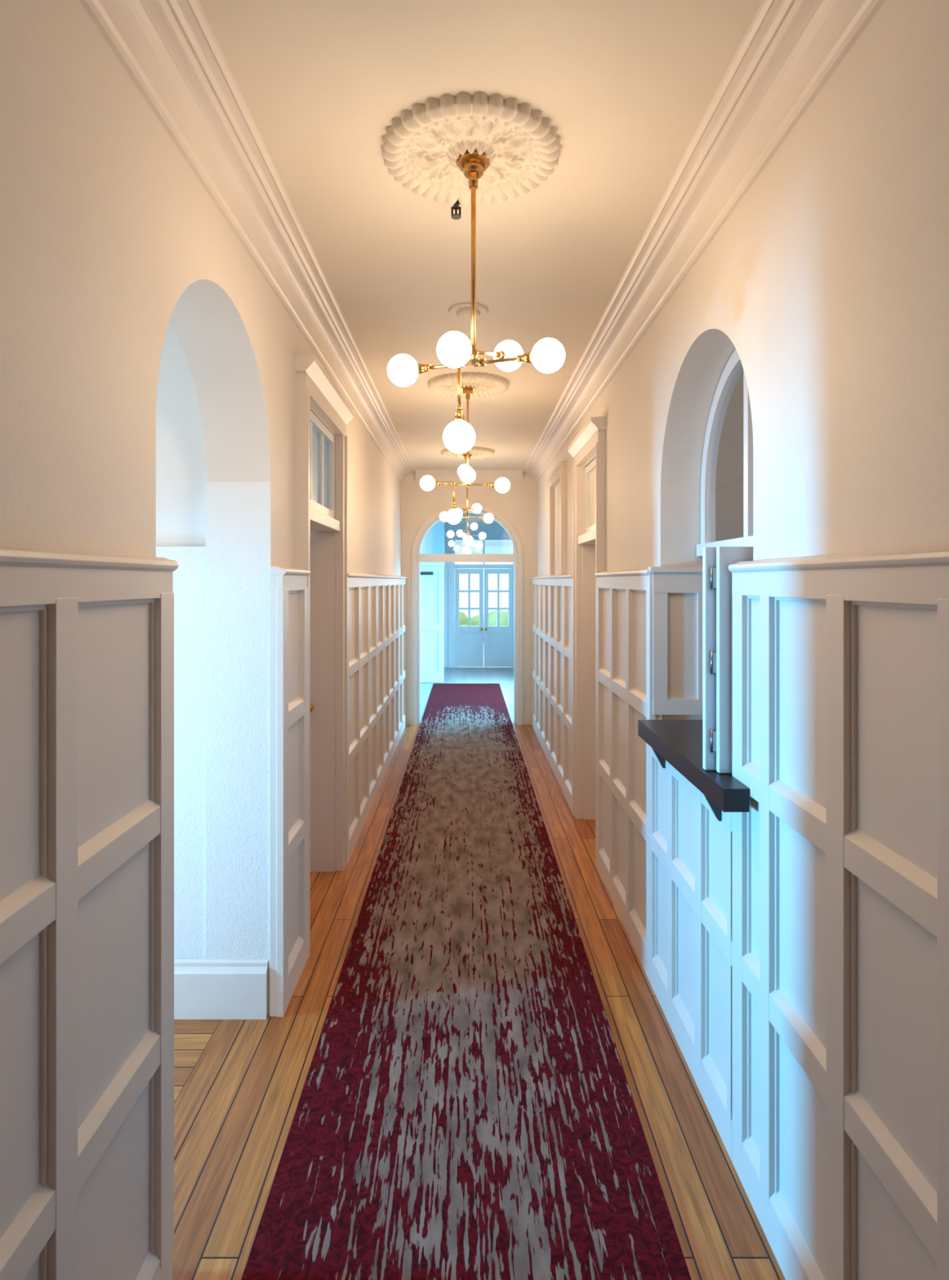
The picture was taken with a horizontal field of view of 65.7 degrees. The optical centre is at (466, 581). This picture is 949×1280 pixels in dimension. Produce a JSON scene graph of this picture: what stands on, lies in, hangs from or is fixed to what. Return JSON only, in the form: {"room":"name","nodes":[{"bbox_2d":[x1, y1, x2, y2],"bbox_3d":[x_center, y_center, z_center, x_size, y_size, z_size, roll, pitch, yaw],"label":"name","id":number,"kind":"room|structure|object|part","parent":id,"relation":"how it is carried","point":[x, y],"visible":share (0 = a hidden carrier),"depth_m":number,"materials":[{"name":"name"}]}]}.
{"room":"hallway","nodes":[
{"label":"hallway","id":0,"kind":"room"},
{"bbox_2d":[155,321,206,959],"bbox_3d":[-2.125,0.205,3.035,2.151,3.091,0.131,0,0,0],"label":"wall","id":1,"kind":"structure","parent":0,"point":[180,455],"depth_m":2.97,"materials":[{"name":"paint"}]},
{"bbox_2d":[173,959,267,1019],"bbox_3d":[-1.700,1.637,2.949,1.802,0.227,0.029,0,0,0],"label":"baseboard","id":2,"kind":"structure","parent":1,"relation":"attached to","point":[204,989],"depth_m":2.93,"materials":[{"name":"white wood"}]},
{"bbox_2d":[0,0,401,871],"bbox_3d":[-0.920,0.205,3.475,0.260,3.090,10.950,0,0,0],"label":"wall","id":3,"kind":"structure","parent":0,"point":[109,237],"depth_m":1.62,"materials":[{"name":"beige paint"}]},
{"bbox_2d":[0,544,178,1279],"bbox_3d":[-0.756,0.845,-0.079,0.071,1.811,3.844,0,0,0],"label":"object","id":4,"kind":"structure","parent":3,"relation":"attached to","point":[86,638],"depth_m":1.46,"materials":[{"name":"white wood"}]},
{"bbox_2d":[79,0,414,484],"bbox_3d":[-0.704,-1.262,3.475,0.172,0.155,10.950,0,0,0],"label":"crown molding","id":5,"kind":"structure","parent":3,"relation":"attached to","point":[170,50],"depth_m":2.24,"materials":[{"name":"white paint"}]},
{"bbox_2d":[269,566,311,1017],"bbox_3d":[-0.756,0.845,3.178,0.070,1.811,0.462,0,0,0],"label":"trim","id":6,"kind":"structure","parent":3,"relation":"attached to","point":[288,586],"depth_m":3.00,"materials":[{"name":"white wood"}]},
{"bbox_2d":[310,410,334,518],"bbox_3d":[-0.825,-0.617,3.970,0.062,0.512,0.912,0,0,0],"label":"window","id":7,"kind":"structure","parent":3,"relation":"in","point":[322,440],"depth_m":4.11,"materials":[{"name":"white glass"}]},
{"bbox_2d":[294,354,354,958],"bbox_3d":[-0.870,0.352,3.970,0.352,2.797,1.173,0,0,0],"label":"door frame","id":8,"kind":"structure","parent":3,"relation":"attached to","point":[316,392],"depth_m":4.43,"materials":[{"name":"white wood"}]},
{"bbox_2d":[310,507,340,531],"bbox_3d":[-0.840,-0.330,3.970,0.162,0.062,0.912,0,0,0],"label":"bar","id":9,"kind":"object","parent":3,"relation":"attached to","point":[319,522],"visible":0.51,"depth_m":4.01,"materials":[{"name":"white wood"}]},
{"bbox_2d":[347,572,406,862],"bbox_3d":[-0.756,0.845,6.741,0.070,1.812,4.421,0,0,0],"label":"trim","id":10,"kind":"structure","parent":3,"relation":"attached to","point":[376,603],"depth_m":5.80,"materials":[{"name":"white wood"}]},
{"bbox_3d":[-1.000,0.725,3.970,0.042,2.033,0.912,0,0,0],"label":"door leaf","id":11,"kind":"structure","parent":3,"relation":"in","visible":0},
{"bbox_2d":[310,703,313,711],"bbox_3d":[-1.000,0.750,4.355,0.192,0.052,0.052,0,0,0],"label":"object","id":12,"kind":"structure","parent":11,"relation":"attached to","point":[311,704],"depth_m":4.34,"materials":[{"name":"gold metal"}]},
{"bbox_2d":[205,481,271,1015],"bbox_3d":[-0.920,0.675,2.966,0.262,2.152,0.010,0,0,0],"label":"wall","id":13,"kind":"structure","parent":0,"point":[238,513],"depth_m":2.96,"materials":[{"name":"paint"}]},
{"bbox_2d":[420,520,444,565],"bbox_3d":[-0.990,0.205,12.650,1.222,3.092,0.102,0,0,0],"label":"wall","id":14,"kind":"structure","parent":0,"point":[433,543],"depth_m":12.60,"materials":[{"name":"white paint"}]},
{"bbox_2d":[420,572,432,574],"bbox_3d":[-0.695,-0.135,12.587,0.251,0.051,0.034,0,0,0],"label":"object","id":15,"kind":"structure","parent":14,"relation":"in","point":[421,573],"depth_m":12.57,"materials":[{"name":"black metal"}]},
{"bbox_2d":[420,565,444,682],"bbox_3d":[-0.621,0.740,12.627,0.471,2.003,0.049,0,0,0],"label":"door","id":16,"kind":"structure","parent":14,"relation":"in","point":[432,586],"depth_m":12.62,"materials":[{"name":"white wood"}]},
{"bbox_2d":[401,471,536,724],"bbox_3d":[0.025,0.205,9.050,2.150,3.090,0.200,0,0,0],"label":"wall","id":17,"kind":"structure","parent":0,"point":[517,504],"depth_m":8.95,"materials":[{"name":"beige paint"}]},
{"bbox_2d":[416,509,517,724],"bbox_3d":[0.010,0.433,9.050,1.237,2.635,0.080,0,0,0],"label":"door frame","id":18,"kind":"structure","parent":17,"relation":"in","point":[420,557],"depth_m":9.01,"materials":[{"name":"white wood"}]},
{"bbox_2d":[411,503,522,724],"bbox_3d":[0.010,0.403,8.940,1.352,2.696,0.022,0,0,0],"label":"trim","id":19,"kind":"structure","parent":17,"relation":"attached to","point":[434,516],"depth_m":8.93,"materials":[{"name":"white wood"}]},
{"bbox_2d":[414,470,522,480],"bbox_3d":[0.033,-1.280,8.895,1.301,0.120,0.110,0,0,0],"label":"crown molding","id":20,"kind":"structure","parent":17,"relation":"attached to","point":[437,475],"depth_m":8.89,"materials":[{"name":"white paint"}]},
{"bbox_2d":[444,515,510,667],"bbox_3d":[0.000,0.205,14.975,3.202,3.092,0.152,0,0,0],"label":"wall","id":21,"kind":"structure","parent":0,"point":[478,528],"depth_m":14.90,"materials":[{"name":"white paint"}]},
{"bbox_2d":[448,563,453,667],"bbox_3d":[0.355,0.690,14.885,1.432,2.122,0.032,0,0,0],"label":"door frame","id":22,"kind":"structure","parent":21,"relation":"attached to","point":[450,565],"depth_m":14.87,"materials":[{"name":"white wood"}]},
{"bbox_2d":[453,538,513,667],"bbox_3d":[0.355,0.442,14.935,1.247,2.616,0.111,0,0,0],"label":"door frame","id":23,"kind":"structure","parent":21,"relation":"in","point":[482,566],"depth_m":14.88,"materials":[{"name":"wood"}]},
{"bbox_2d":[454,568,483,666],"bbox_3d":[0.059,0.745,14.930,0.579,1.991,0.041,0,0,0],"label":"leaf","id":24,"kind":"object","parent":23,"relation":"attached to","point":[468,640],"visible":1,"depth_m":14.91,"materials":[{"name":"white wood"}]},
{"bbox_2d":[484,568,512,666],"bbox_3d":[0.650,0.745,14.930,0.581,1.991,0.041,0,0,0],"label":"leaf","id":25,"kind":"object","parent":23,"relation":"attached to","point":[498,640],"visible":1,"depth_m":14.91,"materials":[{"name":"white wood"}]},
{"bbox_2d":[172,666,785,1279],"bbox_3d":[-0.100,1.810,6.500,6.600,0.120,17.400,0,0,0],"label":"floor","id":26,"kind":"structure","parent":0,"point":[238,1084],"depth_m":2.56,"materials":[{"name":"brown wood"}]},
{"bbox_2d":[240,683,691,1279],"bbox_3d":[0.000,1.745,5.300,1.122,0.012,14.402,0,0,0],"label":"carpet","id":27,"kind":"object","parent":26,"relation":"on","point":[466,1109],"visible":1,"depth_m":2.55,"materials":[{"name":"red carpet"}]},
{"bbox_2d":[198,0,762,515],"bbox_3d":[-0.100,-1.400,6.500,6.601,0.121,17.401,0,0,0],"label":"ceiling","id":28,"kind":"structure","parent":0,"point":[626,86],"depth_m":2.29,"materials":[{"name":"paint"}]},
{"bbox_2d":[450,199,460,219],"bbox_3d":[-0.036,-1.309,2.580,0.051,0.062,0.051,0,0,0],"label":"sprinkler","id":29,"kind":"object","parent":28,"relation":"attached to","point":[455,206],"visible":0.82,"depth_m":2.58,"materials":[{"name":"metal"}]},
{"bbox_2d":[440,446,494,459],"bbox_3d":[0.015,-1.319,7.580,0.556,0.042,0.556,0,0,0],"label":"ceiling rose","id":30,"kind":"object","parent":28,"relation":"attached to","point":[477,452],"visible":0.73,"depth_m":7.56,"materials":[{"name":"paint"}]},
{"bbox_2d":[439,453,493,545],"bbox_3d":[0.003,-0.840,7.605,0.499,0.944,0.337,0,0,-24],"label":"chandelier","id":31,"kind":"object","parent":30,"relation":"hanging from","point":[468,540],"visible":0.8,"depth_m":7.58,"materials":[{"name":"gold metal"}]},
{"bbox_3d":[-0.225,-0.670,7.630,0.105,0.105,0.105,0,0,0],"label":"globe","id":32,"kind":"part","parent":31,"relation":"part of","materials":[{"name":"white"}]},
{"bbox_3d":[0.020,-0.420,7.602,0.105,0.105,0.105,0,0,0],"label":"globe","id":33,"kind":"part","parent":31,"relation":"part of","materials":[{"name":"white glass"}]},
{"bbox_3d":[0.003,-0.889,7.605,0.335,0.846,0.218,0,0,-24],"label":"brass frame","id":34,"kind":"part","parent":31,"relation":"part of","materials":[{"name":"gold metal"}]},
{"bbox_3d":[0.110,-0.770,7.780,0.105,0.105,0.105,0,0,0],"label":"globe","id":35,"kind":"part","parent":31,"relation":"part of","materials":[{"name":"white"}]},
{"bbox_3d":[0.230,-0.650,7.580,0.105,0.105,0.105,0,0,0],"label":"globe","id":36,"kind":"part","parent":31,"relation":"part of","materials":[{"name":"white glass"}]},
{"bbox_2d":[426,372,509,399],"bbox_3d":[0.015,-1.319,4.980,0.556,0.042,0.556,0,0,0],"label":"ceiling rose","id":37,"kind":"object","parent":28,"relation":"attached to","point":[485,384],"visible":0.82,"depth_m":4.91,"materials":[{"name":"paint"}]},
{"bbox_2d":[419,386,510,524],"bbox_3d":[-0.010,-0.850,5.000,0.498,0.924,0.433,0,0,44],"label":"chandelier","id":38,"kind":"object","parent":37,"relation":"hanging from","point":[467,475],"visible":1,"depth_m":4.97,"materials":[{"name":"gold metal"}]},
{"bbox_3d":[-0.265,-0.670,5.020,0.105,0.105,0.105,0,0,0],"label":"globe","id":39,"kind":"part","parent":38,"relation":"part of","materials":[{"name":"white"}]},
{"bbox_3d":[-0.085,-0.440,5.005,0.105,0.105,0.105,0,0,0],"label":"globe","id":40,"kind":"part","parent":38,"relation":"part of","materials":[{"name":"white glass"}]},
{"bbox_3d":[-0.010,-0.780,5.230,0.105,0.105,0.105,0,0,0],"label":"globe","id":41,"kind":"part","parent":38,"relation":"part of","materials":[{"name":"white"}]},
{"bbox_3d":[-0.010,-0.899,5.000,0.347,0.826,0.298,0,0,44],"label":"brass frame","id":42,"kind":"part","parent":38,"relation":"part of","materials":[{"name":"gold metal"}]},
{"bbox_3d":[0.010,-0.700,4.860,0.105,0.105,0.105,0,0,0],"label":"globe","id":43,"kind":"part","parent":38,"relation":"part of","materials":[{"name":"white"}]},
{"bbox_3d":[0.245,-0.650,4.980,0.105,0.105,0.105,0,0,0],"label":"globe","id":44,"kind":"part","parent":38,"relation":"part of","materials":[{"name":"white"}]},
{"bbox_2d":[448,302,488,319],"bbox_3d":[0.010,-1.325,3.640,0.200,0.030,0.200,0,0,0],"label":"smoke detector","id":45,"kind":"object","parent":28,"relation":"attached to","point":[460,311],"visible":0.86,"depth_m":3.60,"materials":[{"name":"paint"}]},
{"bbox_2d":[381,92,560,205],"bbox_3d":[0.015,-1.319,2.290,0.556,0.042,0.556,0,0,0],"label":"ceiling rose","id":46,"kind":"object","parent":28,"relation":"attached to","point":[421,149],"visible":0.84,"depth_m":2.23,"materials":[{"name":"paint"}]},
{"bbox_2d":[386,151,564,453],"bbox_3d":[0.022,-0.862,2.361,0.495,0.900,0.404,0,0,-18],"label":"chandelier","id":47,"kind":"object","parent":46,"relation":"hanging from","point":[455,349],"visible":1,"depth_m":2.29,"materials":[{"name":"white glass"}]},
{"bbox_3d":[-0.210,-0.700,2.440,0.105,0.105,0.105,0,0,0],"label":"globe","id":48,"kind":"part","parent":47,"relation":"part of","materials":[{"name":"white glass"}]},
{"bbox_3d":[-0.036,-0.690,2.190,0.105,0.105,0.105,0,0,0],"label":"globe","id":49,"kind":"part","parent":47,"relation":"part of","materials":[{"name":"white glass"}]},
{"bbox_3d":[-0.023,-0.465,2.370,0.105,0.105,0.105,0,0,0],"label":"globe","id":50,"kind":"part","parent":47,"relation":"part of","materials":[{"name":"white"}]},
{"bbox_3d":[0.022,-0.912,2.360,0.343,0.800,0.269,0,0,-18],"label":"brass frame","id":51,"kind":"part","parent":47,"relation":"part of","materials":[{"name":"gold metal"}]},
{"bbox_3d":[0.147,-0.785,2.560,0.105,0.105,0.105,0,0,0],"label":"globe","id":52,"kind":"part","parent":47,"relation":"part of","materials":[{"name":"white glass"}]},
{"bbox_3d":[0.254,-0.700,2.280,0.105,0.105,0.105,0,0,0],"label":"globe","id":53,"kind":"part","parent":47,"relation":"part of","materials":[{"name":"white glass"}]},
{"bbox_2d":[715,371,742,541],"bbox_3d":[2.100,0.205,2.799,2.003,3.093,2.401,0,0,0],"label":"wall","id":54,"kind":"structure","parent":0,"point":[729,480],"depth_m":3.90,"materials":[{"name":"beige paint"}]},
{"bbox_2d":[536,0,948,719],"bbox_3d":[0.978,0.205,3.475,0.245,3.090,10.950,0,0,0],"label":"wall","id":55,"kind":"structure","parent":0,"point":[827,281],"depth_m":1.75,"materials":[{"name":"beige paint"}]},
{"bbox_2d":[530,573,572,812],"bbox_3d":[0.821,0.845,7.227,0.071,1.812,3.447,0,0,0],"label":"trim","id":56,"kind":"structure","parent":55,"relation":"attached to","point":[551,595],"depth_m":6.75,"materials":[{"name":"white wood"}]},
{"bbox_2d":[546,462,566,574],"bbox_3d":[0.826,-0.542,6.775,0.062,0.957,1.010,0,0,0],"label":"trim","id":57,"kind":"structure","parent":55,"relation":"attached to","point":[557,475],"depth_m":6.40,"materials":[{"name":"white wood"}]},
{"bbox_2d":[577,529,595,544],"bbox_3d":[0.895,-0.300,5.005,0.152,0.062,0.782,0,0,0],"label":"bar","id":58,"kind":"object","parent":55,"relation":"attached to","point":[588,538],"visible":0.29,"depth_m":5.03,"materials":[{"name":"white wood"}]},
{"bbox_2d":[567,416,606,866],"bbox_3d":[0.935,0.373,5.005,0.352,2.757,1.042,0,0,0],"label":"door frame","id":59,"kind":"structure","parent":55,"relation":"attached to","point":[588,445],"depth_m":5.40,"materials":[{"name":"white wood"}]},
{"bbox_2d":[585,458,595,533],"bbox_3d":[0.905,-0.582,5.005,0.061,0.501,0.781,0,0,0],"label":"window","id":60,"kind":"structure","parent":55,"relation":"in","point":[590,468],"depth_m":5.30,"materials":[{"name":"beige paint"}]},
{"bbox_2d":[594,568,662,982],"bbox_3d":[0.821,0.845,3.854,0.070,1.811,1.304,0,0,0],"label":"trim","id":61,"kind":"structure","parent":55,"relation":"attached to","point":[624,597],"depth_m":3.66,"materials":[{"name":"white wood"}]},
{"bbox_2d":[648,349,752,715],"bbox_3d":[0.938,-0.158,2.713,0.277,1.479,1.038,0,0,0],"label":"window","id":62,"kind":"structure","parent":55,"relation":"in","point":[733,369],"depth_m":3.20,"materials":[{"name":"white wood"}]},
{"bbox_2d":[702,546,752,773],"bbox_3d":[0.877,0.238,2.256,0.286,0.688,0.063,0,0,0],"label":"shutter","id":63,"kind":"object","parent":62,"relation":"attached to","point":[717,596],"visible":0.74,"depth_m":2.24,"materials":[{"name":"wood"}]},
{"bbox_2d":[522,0,884,484],"bbox_3d":[0.769,-1.262,3.475,0.172,0.155,10.950,0,0,0],"label":"crown molding","id":64,"kind":"structure","parent":55,"relation":"attached to","point":[789,50],"depth_m":2.24,"materials":[{"name":"white paint"}]},
{"bbox_2d":[727,546,948,1279],"bbox_3d":[0.821,0.845,0.105,0.070,1.811,4.213,0,0,0],"label":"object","id":65,"kind":"structure","parent":55,"relation":"attached to","point":[840,663],"depth_m":1.56,"materials":[{"name":"white wood"}]},
{"label":"outside","id":66,"kind":"structure","parent":0,"visible":0},
{"bbox_2d":[483,641,484,666],"bbox_3d":[0.000,1.850,22.650,16.002,0.102,14.702,0,0,0],"label":"ground","id":67,"kind":"structure","parent":66,"point":[483,642],"depth_m":18.19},
{"bbox_2d":[458,609,507,641],"bbox_3d":[-0.107,1.562,22.029,10.407,1.765,2.883,0,0,0],"label":"hedge","id":68,"kind":"object","parent":67,"relation":"on","point":[492,615],"visible":0.03,"depth_m":21.55,"materials":[{"name":"green plant"}]},
{"bbox_3d":[0.977,1.205,2.712,0.246,1.091,1.046,0,0,0],"label":"wall","id":69,"kind":"structure","parent":0,"visible":0},
{"bbox_2d":[651,747,720,821],"bbox_3d":[0.771,0.702,2.635,0.054,0.099,0.672,0,0,0],"label":"bracket","id":70,"kind":"object","parent":69,"relation":"attached to","point":[717,811],"visible":0.38,"depth_m":2.30,"materials":[{"name":"metal"}]},
{"bbox_2d":[649,746,732,1161],"bbox_3d":[0.826,1.202,2.707,0.058,1.096,0.989,0,0,0],"label":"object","id":71,"kind":"structure","parent":69,"relation":"attached to","point":[691,851],"depth_m":2.60,"materials":[{"name":"white wood"}]},
{"bbox_2d":[637,720,748,812],"bbox_3d":[0.963,0.618,2.585,0.476,0.066,1.031,0,0,0],"label":"countertop","id":72,"kind":"structure","parent":69,"relation":"on","point":[678,742],"depth_m":2.50,"materials":[{"name":"black laminate"}]}
]}

